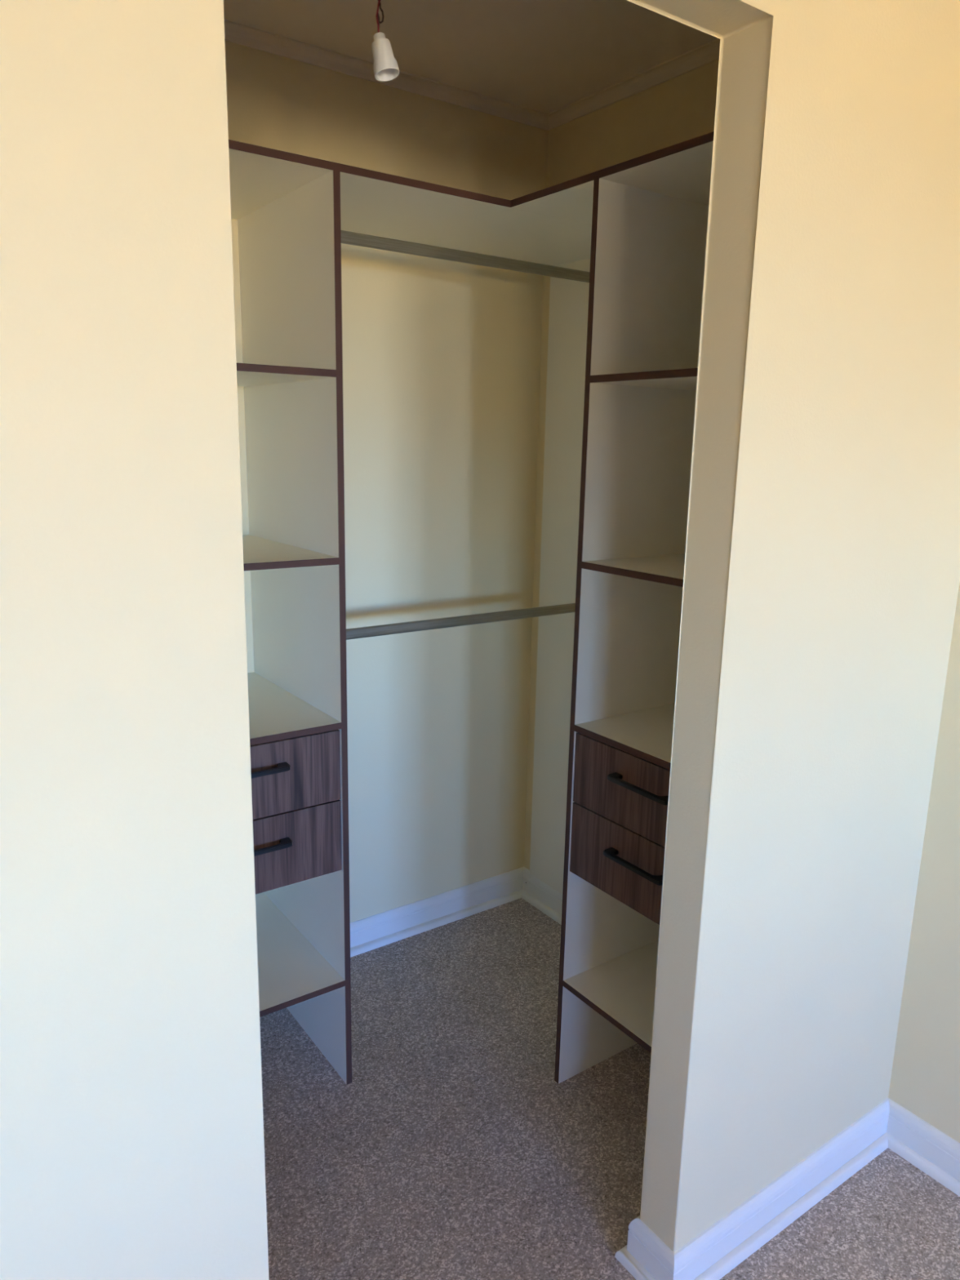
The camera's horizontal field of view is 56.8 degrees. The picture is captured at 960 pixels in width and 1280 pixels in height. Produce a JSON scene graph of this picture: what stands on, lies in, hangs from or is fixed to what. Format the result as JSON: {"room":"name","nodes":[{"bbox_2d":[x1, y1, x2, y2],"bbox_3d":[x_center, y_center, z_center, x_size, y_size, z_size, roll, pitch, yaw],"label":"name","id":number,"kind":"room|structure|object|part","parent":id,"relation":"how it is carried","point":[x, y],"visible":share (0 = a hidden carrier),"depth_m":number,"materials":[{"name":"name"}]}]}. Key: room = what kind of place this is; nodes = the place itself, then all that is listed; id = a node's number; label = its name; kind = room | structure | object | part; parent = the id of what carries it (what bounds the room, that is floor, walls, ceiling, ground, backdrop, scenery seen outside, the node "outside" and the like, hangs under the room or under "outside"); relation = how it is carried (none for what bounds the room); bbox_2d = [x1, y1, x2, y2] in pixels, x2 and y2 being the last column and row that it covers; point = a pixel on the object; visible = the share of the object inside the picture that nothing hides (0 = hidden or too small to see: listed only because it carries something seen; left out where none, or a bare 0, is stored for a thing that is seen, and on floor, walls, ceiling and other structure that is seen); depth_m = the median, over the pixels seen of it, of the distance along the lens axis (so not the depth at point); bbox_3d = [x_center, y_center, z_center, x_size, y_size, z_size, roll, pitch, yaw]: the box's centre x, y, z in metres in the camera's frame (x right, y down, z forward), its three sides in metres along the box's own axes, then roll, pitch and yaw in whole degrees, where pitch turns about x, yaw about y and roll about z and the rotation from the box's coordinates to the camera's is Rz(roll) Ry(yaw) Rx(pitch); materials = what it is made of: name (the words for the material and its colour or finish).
{"room":"bedroom","nodes":[
{"label":"bedroom","id":0,"kind":"room"},
{"bbox_2d":[224,40,548,922],"bbox_3d":[-0.554,-0.259,2.673,1.760,2.706,0.100,-8,15,-35],"label":"wall","id":1,"kind":"structure","parent":0,"point":[442,357],"depth_m":2.86,"materials":[{"name":"beige paint"}]},
{"bbox_2d":[350,866,562,957],"bbox_3d":[-0.111,1.143,2.394,1.660,0.107,1.383,-8,15,-35],"label":"baseboard","id":2,"kind":"structure","parent":1,"relation":"attached to","point":[382,929],"depth_m":3.21,"materials":[{"name":"white paint"}]},
{"bbox_2d":[223,0,717,113],"bbox_3d":[0.373,-0.548,-2.451,6.200,0.120,9.200,-8,15,-35],"label":"ceiling","id":3,"kind":"structure","parent":0,"point":[546,56],"depth_m":2.27,"materials":[{"name":"paint"}]},
{"bbox_2d":[371,0,399,81],"bbox_3d":[-0.162,-1.140,1.427,0.068,0.429,0.068,-8,15,-35],"label":"holder","id":4,"kind":"object","parent":3,"relation":"hanging from","point":[385,66],"visible":1,"depth_m":1.45,"materials":[{"name":"white plastic"}]},
{"bbox_2d":[371,37,394,62],"bbox_3d":[-0.159,-0.967,1.462,0.037,0.038,0.038,-8,15,-35],"label":"socket","id":5,"kind":"object","parent":4,"relation":"attached to","point":[382,51],"depth_m":1.45,"materials":[{"name":"white plastic"}]},
{"bbox_2d":[0,0,959,1279],"bbox_3d":[-1.427,0.253,0.292,6.000,2.706,0.098,-8,15,-35],"label":"wall","id":6,"kind":"structure","parent":0,"point":[821,578],"depth_m":1.14,"materials":[{"name":"beige paint"}]},
{"bbox_2d":[224,19,719,130],"bbox_3d":[-0.058,-1.429,1.822,1.660,0.034,1.383,-8,15,-35],"label":"trim","id":7,"kind":"structure","parent":6,"relation":"attached to","point":[705,54],"depth_m":2.48,"materials":[{"name":"paint"}]},
{"bbox_2d":[259,897,959,1279],"bbox_3d":[0.317,2.209,-1.837,6.200,0.120,9.200,-8,15,-35],"label":"floor","id":8,"kind":"structure","parent":0,"point":[453,1148],"depth_m":2.16,"materials":[{"name":"carpet"}]},
{"bbox_2d":[236,170,351,1084],"bbox_3d":[-0.685,0.071,2.217,0.508,2.253,0.596,-8,15,-35],"label":"shelving unit","id":9,"kind":"object","parent":8,"relation":"on","point":[291,372],"visible":0.5,"depth_m":2.20,"materials":[{"name":"white laminate"}]},
{"bbox_3d":[-0.526,0.307,2.034,0.190,0.011,0.034,-8,15,-35],"label":"handle","id":10,"kind":"part","parent":9,"relation":"part of","materials":[{"name":"black metal"}]},
{"bbox_3d":[-0.530,0.494,2.076,0.190,0.011,0.034,-8,15,-35],"label":"handle","id":11,"kind":"part","parent":9,"relation":"part of","materials":[{"name":"black metal"}]},
{"bbox_3d":[-0.680,-0.624,2.075,0.476,0.016,0.565,-8,15,-35],"label":"shelf","id":12,"kind":"part","parent":9,"relation":"part of","materials":[{"name":"white laminate"}]},
{"bbox_3d":[-0.688,-0.212,2.167,0.476,0.016,0.565,-8,15,-35],"label":"shelf","id":13,"kind":"part","parent":9,"relation":"part of","materials":[{"name":"white laminate"}]},
{"bbox_3d":[-0.696,0.182,2.255,0.476,0.016,0.565,-8,15,-35],"label":"shelf","id":14,"kind":"part","parent":9,"relation":"part of","materials":[{"name":"white laminate"}]},
{"bbox_3d":[-0.541,0.333,2.061,0.471,0.180,0.016,-8,15,-35],"label":"drawer","id":15,"kind":"part","parent":9,"relation":"part of","materials":[{"name":"brown wood"}]},
{"bbox_3d":[-0.545,0.516,2.102,0.471,0.188,0.016,-8,15,-35],"label":"drawer","id":16,"kind":"part","parent":9,"relation":"part of","materials":[{"name":"brown wood"}]},
{"bbox_3d":[-0.710,0.870,2.408,0.476,0.016,0.565,-8,15,-35],"label":"shelf","id":17,"kind":"part","parent":9,"relation":"part of","materials":[{"name":"white laminate"}]},
{"bbox_2d":[554,177,708,1083],"bbox_3d":[0.594,0.119,2.119,0.598,2.253,0.517,-8,15,-35],"label":"shelving unit","id":18,"kind":"object","parent":8,"relation":"on","point":[647,256],"visible":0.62,"depth_m":2.14,"materials":[{"name":"white laminate"}]},
{"bbox_2d":[228,131,714,266],"bbox_3d":[-0.067,-1.011,1.915,1.660,0.016,1.382,-8,15,-35],"label":"shelf","id":19,"kind":"object","parent":18,"relation":"on","point":[552,225],"visible":0.47,"depth_m":2.12,"materials":[{"name":"white laminate"}]},
{"bbox_3d":[0.590,0.918,2.306,0.567,0.016,0.485,-8,15,-35],"label":"shelf","id":20,"kind":"part","parent":18,"relation":"part of","materials":[{"name":"white laminate"}]},
{"bbox_3d":[0.376,0.544,2.061,0.016,0.188,0.480,-8,15,-35],"label":"drawer","id":21,"kind":"part","parent":18,"relation":"part of","materials":[{"name":"brown wood"}]},
{"bbox_3d":[0.380,0.361,2.020,0.016,0.180,0.480,-8,15,-35],"label":"drawer","id":22,"kind":"part","parent":18,"relation":"part of","materials":[{"name":"brown wood"}]},
{"bbox_3d":[0.604,0.231,2.153,0.567,0.016,0.485,-8,15,-35],"label":"shelf","id":23,"kind":"part","parent":18,"relation":"part of","materials":[{"name":"white laminate"}]},
{"bbox_3d":[0.356,0.520,2.041,0.034,0.011,0.190,-8,15,-35],"label":"handle","id":24,"kind":"part","parent":18,"relation":"part of","materials":[{"name":"black metal"}]},
{"bbox_3d":[0.612,-0.163,2.065,0.567,0.016,0.485,-8,15,-35],"label":"shelf","id":25,"kind":"part","parent":18,"relation":"part of","materials":[{"name":"white laminate"}]},
{"bbox_3d":[0.360,0.335,2.000,0.034,0.011,0.190,-8,15,-35],"label":"handle","id":26,"kind":"part","parent":18,"relation":"part of","materials":[{"name":"black metal"}]},
{"bbox_3d":[0.621,-0.575,1.974,0.567,0.016,0.485,-8,15,-35],"label":"shelf","id":27,"kind":"part","parent":18,"relation":"part of","materials":[{"name":"white laminate"}]},
{"bbox_2d":[524,59,959,1142],"bbox_3d":[2.834,0.496,-0.413,0.100,2.706,9.200,-8,15,-35],"label":"wall","id":28,"kind":"structure","parent":0,"point":[925,1078],"depth_m":2.14,"materials":[{"name":"beige paint"}]},
{"bbox_2d":[529,257,590,893],"bbox_3d":[0.449,-0.090,2.799,0.016,2.146,0.810,-8,15,-35],"label":"wall panel","id":29,"kind":"object","parent":28,"relation":"attached to","point":[568,299],"visible":0.21,"depth_m":3.02,"materials":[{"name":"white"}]},
{"bbox_2d":[346,603,575,639],"bbox_3d":[-0.075,-0.055,2.654,1.011,0.030,0.015,-8,15,-35],"label":"hanging rail","id":30,"kind":"object","parent":29,"relation":"attached to","point":[441,623],"visible":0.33,"depth_m":2.65,"materials":[{"name":"grey metal"}]},
{"bbox_2d":[341,230,590,282],"bbox_3d":[-0.055,-1.052,2.433,1.011,0.030,0.015,-8,15,-35],"label":"hanging rail","id":31,"kind":"object","parent":29,"relation":"attached to","point":[347,237],"visible":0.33,"depth_m":2.42,"materials":[{"name":"grey metal"}]},
{"bbox_2d":[614,1097,959,1279],"bbox_3d":[2.828,1.941,-0.925,0.808,0.107,7.649,-8,15,-35],"label":"baseboard","id":32,"kind":"object","parent":28,"relation":"attached to","point":[720,1248],"visible":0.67,"depth_m":2.00,"materials":[{"name":"white paint"}]}
]}

